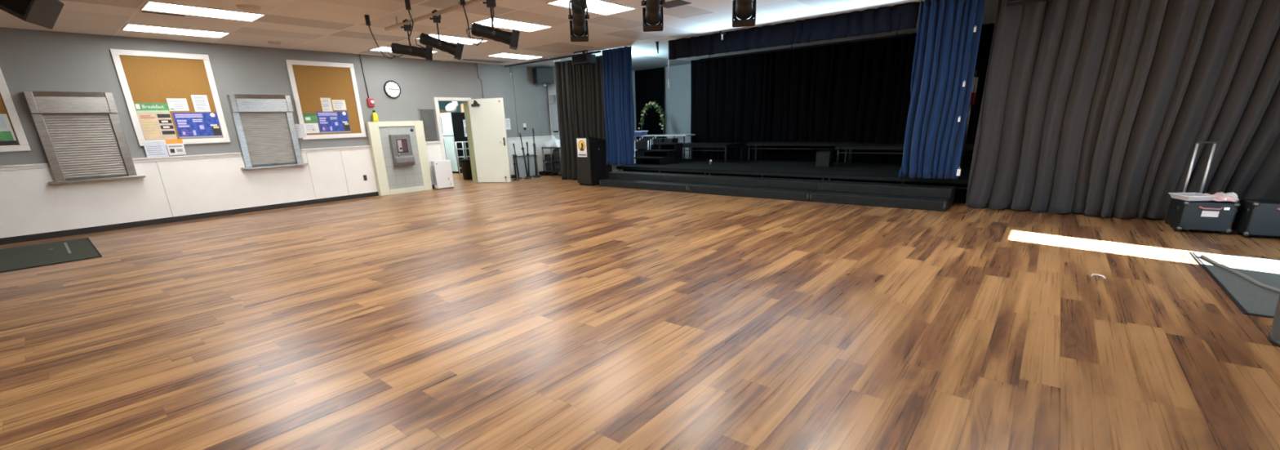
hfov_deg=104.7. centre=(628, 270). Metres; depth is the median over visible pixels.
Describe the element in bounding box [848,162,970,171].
deck
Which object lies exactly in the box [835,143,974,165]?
bench
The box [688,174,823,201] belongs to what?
step
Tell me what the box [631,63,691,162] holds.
wall
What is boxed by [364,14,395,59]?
cord
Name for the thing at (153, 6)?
recessed light
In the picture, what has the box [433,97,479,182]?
door frame
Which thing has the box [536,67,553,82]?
grille
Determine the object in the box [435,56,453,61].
dome
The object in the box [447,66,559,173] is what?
wall
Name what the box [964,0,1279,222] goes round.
stage curtain
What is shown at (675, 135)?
folding table
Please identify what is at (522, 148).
microphone stand
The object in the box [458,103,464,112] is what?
box
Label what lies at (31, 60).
wall
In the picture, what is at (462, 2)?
cord
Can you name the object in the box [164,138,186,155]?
notice sheet
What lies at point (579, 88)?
stage curtain
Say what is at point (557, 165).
amplifier
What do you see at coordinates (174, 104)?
notice sheet
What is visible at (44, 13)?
loudspeaker
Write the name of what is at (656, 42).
strap
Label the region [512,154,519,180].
microphone stand
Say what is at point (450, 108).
plastic bag
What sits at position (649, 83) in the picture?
curtain
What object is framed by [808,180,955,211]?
step
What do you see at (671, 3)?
ceiling vent
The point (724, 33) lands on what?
clamp
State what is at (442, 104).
wall
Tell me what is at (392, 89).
wall clock
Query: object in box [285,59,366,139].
bulletin board
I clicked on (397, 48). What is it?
spotlight
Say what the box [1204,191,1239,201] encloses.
cloth bundle
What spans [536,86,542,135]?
conduit
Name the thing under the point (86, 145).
shutter slats
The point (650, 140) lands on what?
folding chair
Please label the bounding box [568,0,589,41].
spotlight
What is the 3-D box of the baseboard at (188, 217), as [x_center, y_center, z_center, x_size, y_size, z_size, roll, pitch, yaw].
[-6.472,-1.416,10.135,0.018,0.092,13.200,12,22,38]
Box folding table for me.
[634,133,695,158]
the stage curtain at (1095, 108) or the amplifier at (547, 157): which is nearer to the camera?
the stage curtain at (1095, 108)
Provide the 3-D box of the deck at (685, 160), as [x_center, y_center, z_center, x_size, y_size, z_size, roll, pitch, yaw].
[1.851,-2.578,12.515,2.492,0.395,1.220,12,22,38]
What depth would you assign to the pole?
10.14 m
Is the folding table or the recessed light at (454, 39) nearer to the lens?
the recessed light at (454, 39)
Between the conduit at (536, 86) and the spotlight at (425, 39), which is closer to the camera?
the spotlight at (425, 39)
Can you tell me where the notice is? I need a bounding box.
[505,118,511,129]
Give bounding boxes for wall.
[0,26,551,216]
[438,101,447,109]
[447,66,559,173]
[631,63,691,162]
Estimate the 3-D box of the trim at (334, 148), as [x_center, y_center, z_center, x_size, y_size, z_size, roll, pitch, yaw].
[-6.495,-2.387,9.833,0.045,0.067,13.200,12,22,38]
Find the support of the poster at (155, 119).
attached to the bulletin board at (144, 76)
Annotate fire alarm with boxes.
[366,97,374,106]
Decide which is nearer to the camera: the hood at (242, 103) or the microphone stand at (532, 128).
the hood at (242, 103)
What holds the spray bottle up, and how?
on the surround
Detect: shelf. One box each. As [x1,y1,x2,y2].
[541,146,560,148]
[542,160,560,161]
[543,170,561,173]
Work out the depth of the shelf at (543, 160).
13.99 m
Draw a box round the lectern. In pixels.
[574,137,606,186]
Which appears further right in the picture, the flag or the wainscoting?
the flag
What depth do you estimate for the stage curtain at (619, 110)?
11.02 m
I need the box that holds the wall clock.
[383,80,400,98]
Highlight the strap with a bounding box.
[655,41,658,53]
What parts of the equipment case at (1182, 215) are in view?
handle rod, handle rod, carry handle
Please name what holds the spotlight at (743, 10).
hanging from the pipe
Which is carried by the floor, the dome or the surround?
the surround
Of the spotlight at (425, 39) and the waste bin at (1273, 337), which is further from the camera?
the spotlight at (425, 39)
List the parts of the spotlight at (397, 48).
gel frame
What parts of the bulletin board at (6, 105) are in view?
cork panel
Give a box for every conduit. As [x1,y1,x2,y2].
[359,53,368,97]
[475,62,484,97]
[511,66,519,137]
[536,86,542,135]
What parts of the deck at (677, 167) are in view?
frame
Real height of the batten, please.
0.332 m
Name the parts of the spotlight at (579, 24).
gel frame, tail cord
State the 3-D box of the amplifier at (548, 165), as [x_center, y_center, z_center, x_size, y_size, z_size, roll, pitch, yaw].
[-2.156,-3.024,14.291,0.300,0.220,0.435,12,22,38]
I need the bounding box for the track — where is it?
[504,50,600,66]
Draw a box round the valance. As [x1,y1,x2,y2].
[668,1,919,59]
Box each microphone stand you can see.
[512,143,522,178]
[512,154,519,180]
[519,133,531,178]
[525,142,533,177]
[532,128,539,176]
[533,143,540,177]
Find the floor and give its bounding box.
[0,164,1279,449]
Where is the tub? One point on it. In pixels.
(636, 132)
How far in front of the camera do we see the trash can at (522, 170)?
13.97 m
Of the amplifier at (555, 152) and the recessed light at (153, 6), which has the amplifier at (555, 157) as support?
the amplifier at (555, 152)
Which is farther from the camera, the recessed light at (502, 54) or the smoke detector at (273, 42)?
the recessed light at (502, 54)
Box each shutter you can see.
[22,91,145,184]
[226,93,308,169]
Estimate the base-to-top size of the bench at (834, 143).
0.810 m
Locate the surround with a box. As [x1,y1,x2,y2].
[365,120,432,195]
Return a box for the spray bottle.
[371,110,378,121]
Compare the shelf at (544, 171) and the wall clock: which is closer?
the wall clock
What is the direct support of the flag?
on the deck at (860, 175)
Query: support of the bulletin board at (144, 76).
attached to the wall at (31, 60)
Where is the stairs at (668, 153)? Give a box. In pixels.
[634,142,683,164]
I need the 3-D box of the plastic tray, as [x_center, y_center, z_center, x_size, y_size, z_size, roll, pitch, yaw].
[6.327,-0.832,5.552,0.264,0.058,0.272,2,17,12]
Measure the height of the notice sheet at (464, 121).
0.520 m
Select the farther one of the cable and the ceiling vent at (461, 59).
the ceiling vent at (461, 59)
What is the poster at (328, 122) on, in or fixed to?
attached to the bulletin board at (310, 82)
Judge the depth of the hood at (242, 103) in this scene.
9.11 m
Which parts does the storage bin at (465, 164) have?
bin lid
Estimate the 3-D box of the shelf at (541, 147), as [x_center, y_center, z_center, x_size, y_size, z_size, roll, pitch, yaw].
[-2.024,-3.507,14.040,0.760,0.030,0.520,12,22,38]
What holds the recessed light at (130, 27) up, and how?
in the ceiling
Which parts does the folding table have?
leg, leg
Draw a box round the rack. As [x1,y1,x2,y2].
[455,141,469,175]
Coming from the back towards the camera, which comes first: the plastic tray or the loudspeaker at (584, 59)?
the loudspeaker at (584, 59)
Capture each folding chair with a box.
[634,140,648,163]
[636,139,651,150]
[639,137,653,149]
[641,136,656,138]
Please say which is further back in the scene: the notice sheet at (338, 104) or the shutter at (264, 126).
the notice sheet at (338, 104)
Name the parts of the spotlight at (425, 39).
tail cord, gel frame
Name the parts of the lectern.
panel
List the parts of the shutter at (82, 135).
sill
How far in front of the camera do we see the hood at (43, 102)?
7.36 m
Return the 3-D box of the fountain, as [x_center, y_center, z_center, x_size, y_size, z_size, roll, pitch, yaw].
[-5.090,-2.718,11.130,0.180,0.680,0.430,13,22,41]
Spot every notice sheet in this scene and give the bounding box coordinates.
[142,141,168,157]
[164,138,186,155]
[166,97,189,111]
[191,94,210,111]
[294,124,306,137]
[304,123,319,133]
[320,97,333,111]
[331,99,346,110]
[462,120,466,136]
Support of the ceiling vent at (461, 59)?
in the ceiling
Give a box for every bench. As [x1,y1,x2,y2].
[683,142,744,162]
[746,141,855,162]
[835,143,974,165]
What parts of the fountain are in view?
filler panel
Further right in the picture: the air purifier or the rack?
the rack
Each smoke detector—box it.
[235,4,261,11]
[266,40,281,44]
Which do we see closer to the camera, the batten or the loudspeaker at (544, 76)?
the batten
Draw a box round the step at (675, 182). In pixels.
[599,170,705,192]
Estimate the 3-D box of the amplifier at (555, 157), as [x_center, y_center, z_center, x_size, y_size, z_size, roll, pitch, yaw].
[-1.879,-3.202,13.990,0.300,0.125,0.435,12,22,38]
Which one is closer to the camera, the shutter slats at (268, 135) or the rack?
the shutter slats at (268, 135)
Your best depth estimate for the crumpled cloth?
13.87 m
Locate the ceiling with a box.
[0,0,998,71]
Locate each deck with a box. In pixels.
[616,162,733,174]
[680,158,757,174]
[706,164,844,180]
[734,160,865,168]
[825,168,969,203]
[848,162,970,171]
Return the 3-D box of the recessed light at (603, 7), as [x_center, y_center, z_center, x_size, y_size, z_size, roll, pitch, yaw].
[-0.487,-3.632,6.773,0.590,0.012,1.180,12,22,38]
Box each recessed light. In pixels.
[120,22,231,38]
[139,0,266,22]
[368,45,438,53]
[412,33,488,44]
[469,17,552,31]
[486,52,543,59]
[546,0,636,15]
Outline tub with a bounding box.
[634,130,648,135]
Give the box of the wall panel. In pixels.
[417,108,439,142]
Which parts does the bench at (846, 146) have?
leg, leg, frame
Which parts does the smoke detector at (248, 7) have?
plate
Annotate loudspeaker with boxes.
[0,0,64,29]
[532,67,553,86]
[571,49,595,65]
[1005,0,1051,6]
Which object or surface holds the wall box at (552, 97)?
attached to the wall at (551, 87)
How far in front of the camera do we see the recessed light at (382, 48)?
9.79 m
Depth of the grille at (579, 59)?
10.99 m
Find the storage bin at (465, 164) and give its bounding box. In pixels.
[459,158,472,179]
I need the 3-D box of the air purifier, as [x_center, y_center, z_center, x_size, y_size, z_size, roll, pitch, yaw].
[-4.492,-2.326,11.938,0.414,0.665,0.214,-16,22,-40]
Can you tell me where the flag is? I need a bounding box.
[960,69,978,174]
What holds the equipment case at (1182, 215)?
on the floor
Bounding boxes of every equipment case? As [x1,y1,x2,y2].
[1164,141,1240,233]
[1231,198,1279,237]
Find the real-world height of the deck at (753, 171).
0.395 m
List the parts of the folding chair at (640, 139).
backrest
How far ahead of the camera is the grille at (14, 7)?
4.70 m
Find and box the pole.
[667,40,669,88]
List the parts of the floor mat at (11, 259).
tape strip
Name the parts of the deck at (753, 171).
frame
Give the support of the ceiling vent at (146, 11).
in the ceiling
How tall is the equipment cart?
0.800 m
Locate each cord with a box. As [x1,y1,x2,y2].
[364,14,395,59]
[404,0,413,47]
[459,0,483,45]
[492,2,496,22]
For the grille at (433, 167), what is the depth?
11.78 m
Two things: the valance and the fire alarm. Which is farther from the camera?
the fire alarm
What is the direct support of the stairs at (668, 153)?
on the deck at (677, 167)
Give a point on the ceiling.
(339, 26)
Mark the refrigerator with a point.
(452, 125)
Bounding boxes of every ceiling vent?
[138,10,186,16]
[461,58,503,62]
[660,0,693,8]
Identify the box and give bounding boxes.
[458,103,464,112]
[549,94,556,104]
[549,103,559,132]
[815,151,834,167]
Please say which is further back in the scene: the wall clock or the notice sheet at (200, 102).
the wall clock
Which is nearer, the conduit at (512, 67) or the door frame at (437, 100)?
the door frame at (437, 100)
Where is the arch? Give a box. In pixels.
[638,101,666,133]
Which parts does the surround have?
tile panel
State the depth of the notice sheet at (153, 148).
8.21 m
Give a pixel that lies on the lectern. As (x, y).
(590, 151)
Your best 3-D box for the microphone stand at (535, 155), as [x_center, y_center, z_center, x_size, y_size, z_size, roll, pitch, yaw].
[-2.576,-3.054,13.714,0.200,0.908,0.200,12,22,38]
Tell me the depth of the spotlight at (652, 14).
4.51 m
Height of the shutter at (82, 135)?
1.310 m
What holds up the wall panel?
attached to the wall at (31, 60)
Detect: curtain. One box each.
[554,55,612,180]
[601,45,635,165]
[635,67,665,140]
[690,23,994,164]
[898,0,986,178]
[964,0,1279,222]
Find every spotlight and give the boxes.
[386,18,432,62]
[414,9,463,60]
[466,0,519,49]
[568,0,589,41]
[641,0,665,31]
[732,0,755,27]
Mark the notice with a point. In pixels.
(507, 120)
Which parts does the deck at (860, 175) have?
frame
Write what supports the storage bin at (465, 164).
on the floor
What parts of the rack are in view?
post, post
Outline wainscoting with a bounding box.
[0,137,552,238]
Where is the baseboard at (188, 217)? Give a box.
[0,171,554,244]
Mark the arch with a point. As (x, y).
(650, 103)
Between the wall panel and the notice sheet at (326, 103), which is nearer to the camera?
the notice sheet at (326, 103)
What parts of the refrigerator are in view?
door, door, panel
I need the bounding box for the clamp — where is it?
[719,31,726,39]
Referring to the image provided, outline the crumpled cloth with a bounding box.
[542,135,559,147]
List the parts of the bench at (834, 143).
leg, frame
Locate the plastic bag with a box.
[444,101,458,112]
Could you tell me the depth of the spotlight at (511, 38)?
5.76 m
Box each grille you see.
[0,0,31,16]
[431,165,436,185]
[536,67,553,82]
[572,54,586,63]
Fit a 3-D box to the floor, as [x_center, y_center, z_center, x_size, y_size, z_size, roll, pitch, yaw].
[-1.799,-1.015,8.639,20.200,0.120,17.200,12,22,38]
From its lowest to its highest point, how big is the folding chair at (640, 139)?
0.963 m
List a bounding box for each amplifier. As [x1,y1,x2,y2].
[544,153,553,159]
[545,161,559,170]
[552,148,559,155]
[553,155,559,160]
[553,162,560,171]
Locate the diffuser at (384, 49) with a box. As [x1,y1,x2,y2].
[371,47,435,52]
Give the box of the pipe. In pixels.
[384,0,485,31]
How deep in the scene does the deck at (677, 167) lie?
11.26 m
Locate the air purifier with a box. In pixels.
[431,160,453,189]
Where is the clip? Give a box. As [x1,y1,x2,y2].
[956,166,960,175]
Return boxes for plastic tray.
[1168,192,1217,200]
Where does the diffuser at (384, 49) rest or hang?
attached to the recessed light at (382, 48)
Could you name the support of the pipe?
hanging from the ceiling
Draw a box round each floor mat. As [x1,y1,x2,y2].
[0,237,102,272]
[1189,251,1279,318]
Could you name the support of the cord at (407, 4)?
hanging from the ceiling
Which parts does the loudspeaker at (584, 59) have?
handle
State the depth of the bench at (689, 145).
12.04 m
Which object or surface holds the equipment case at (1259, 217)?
on the floor
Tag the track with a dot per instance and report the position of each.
(597, 51)
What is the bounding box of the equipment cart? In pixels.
[541,146,561,176]
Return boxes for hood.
[31,91,110,113]
[234,93,288,112]
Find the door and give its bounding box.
[467,97,511,182]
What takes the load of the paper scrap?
on the floor
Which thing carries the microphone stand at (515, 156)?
on the floor
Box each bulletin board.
[0,67,31,151]
[109,48,230,146]
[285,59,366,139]
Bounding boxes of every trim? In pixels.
[0,135,551,170]
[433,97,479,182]
[462,100,477,182]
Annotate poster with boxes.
[0,114,17,145]
[133,102,177,140]
[172,112,222,137]
[316,111,351,133]
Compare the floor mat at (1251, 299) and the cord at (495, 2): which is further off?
the cord at (495, 2)
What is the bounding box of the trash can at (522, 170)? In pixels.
[512,152,539,177]
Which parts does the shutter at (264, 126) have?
sill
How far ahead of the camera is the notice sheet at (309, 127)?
9.90 m
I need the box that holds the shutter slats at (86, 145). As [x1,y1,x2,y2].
[41,113,127,177]
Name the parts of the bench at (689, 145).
frame, leg, leg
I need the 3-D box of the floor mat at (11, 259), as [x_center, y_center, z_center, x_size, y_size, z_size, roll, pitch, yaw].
[-7.765,-0.191,6.347,1.980,0.018,1.265,12,22,38]
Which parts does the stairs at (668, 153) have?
panel, panel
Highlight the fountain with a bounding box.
[388,133,415,166]
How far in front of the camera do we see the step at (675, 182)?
10.72 m
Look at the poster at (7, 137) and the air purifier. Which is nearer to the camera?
the poster at (7, 137)
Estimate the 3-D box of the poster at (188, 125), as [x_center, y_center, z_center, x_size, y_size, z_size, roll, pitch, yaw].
[-7.477,-2.530,8.586,0.003,0.415,0.593,12,22,38]
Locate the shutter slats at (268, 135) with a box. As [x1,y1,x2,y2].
[239,111,296,164]
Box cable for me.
[1200,254,1279,293]
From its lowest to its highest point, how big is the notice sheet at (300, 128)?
0.265 m
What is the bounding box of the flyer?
[302,113,317,122]
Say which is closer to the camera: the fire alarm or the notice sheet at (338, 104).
the notice sheet at (338, 104)
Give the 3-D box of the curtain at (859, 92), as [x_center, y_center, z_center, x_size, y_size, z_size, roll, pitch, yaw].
[5.777,-3.458,10.505,10.464,2.880,0.148,12,22,38]
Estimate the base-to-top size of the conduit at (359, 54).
0.876 m
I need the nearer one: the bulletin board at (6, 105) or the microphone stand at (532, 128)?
the bulletin board at (6, 105)
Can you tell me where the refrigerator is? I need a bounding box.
[440,112,470,173]
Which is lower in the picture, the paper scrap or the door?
the paper scrap
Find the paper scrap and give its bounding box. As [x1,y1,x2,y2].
[1090,273,1106,278]
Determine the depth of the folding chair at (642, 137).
13.79 m
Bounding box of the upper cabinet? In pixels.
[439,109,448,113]
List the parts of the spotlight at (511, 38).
tail cord, gel frame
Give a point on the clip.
(958, 171)
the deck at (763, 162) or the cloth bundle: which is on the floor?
the deck at (763, 162)
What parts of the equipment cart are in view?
post, post, post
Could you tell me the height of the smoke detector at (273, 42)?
0.040 m
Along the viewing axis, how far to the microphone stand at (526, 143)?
13.79 m
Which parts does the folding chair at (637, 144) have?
seat, backrest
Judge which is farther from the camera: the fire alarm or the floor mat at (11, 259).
the fire alarm
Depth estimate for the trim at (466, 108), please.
12.72 m
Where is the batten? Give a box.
[699,13,908,60]
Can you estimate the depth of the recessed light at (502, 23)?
7.84 m
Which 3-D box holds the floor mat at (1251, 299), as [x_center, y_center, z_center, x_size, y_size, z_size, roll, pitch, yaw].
[5.461,0.179,3.619,1.580,0.010,1.980,12,22,38]
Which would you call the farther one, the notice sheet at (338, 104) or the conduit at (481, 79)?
the conduit at (481, 79)
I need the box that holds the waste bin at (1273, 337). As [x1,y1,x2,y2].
[1267,293,1279,347]
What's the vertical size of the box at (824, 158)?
0.305 m
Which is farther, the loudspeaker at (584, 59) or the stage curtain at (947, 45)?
the loudspeaker at (584, 59)

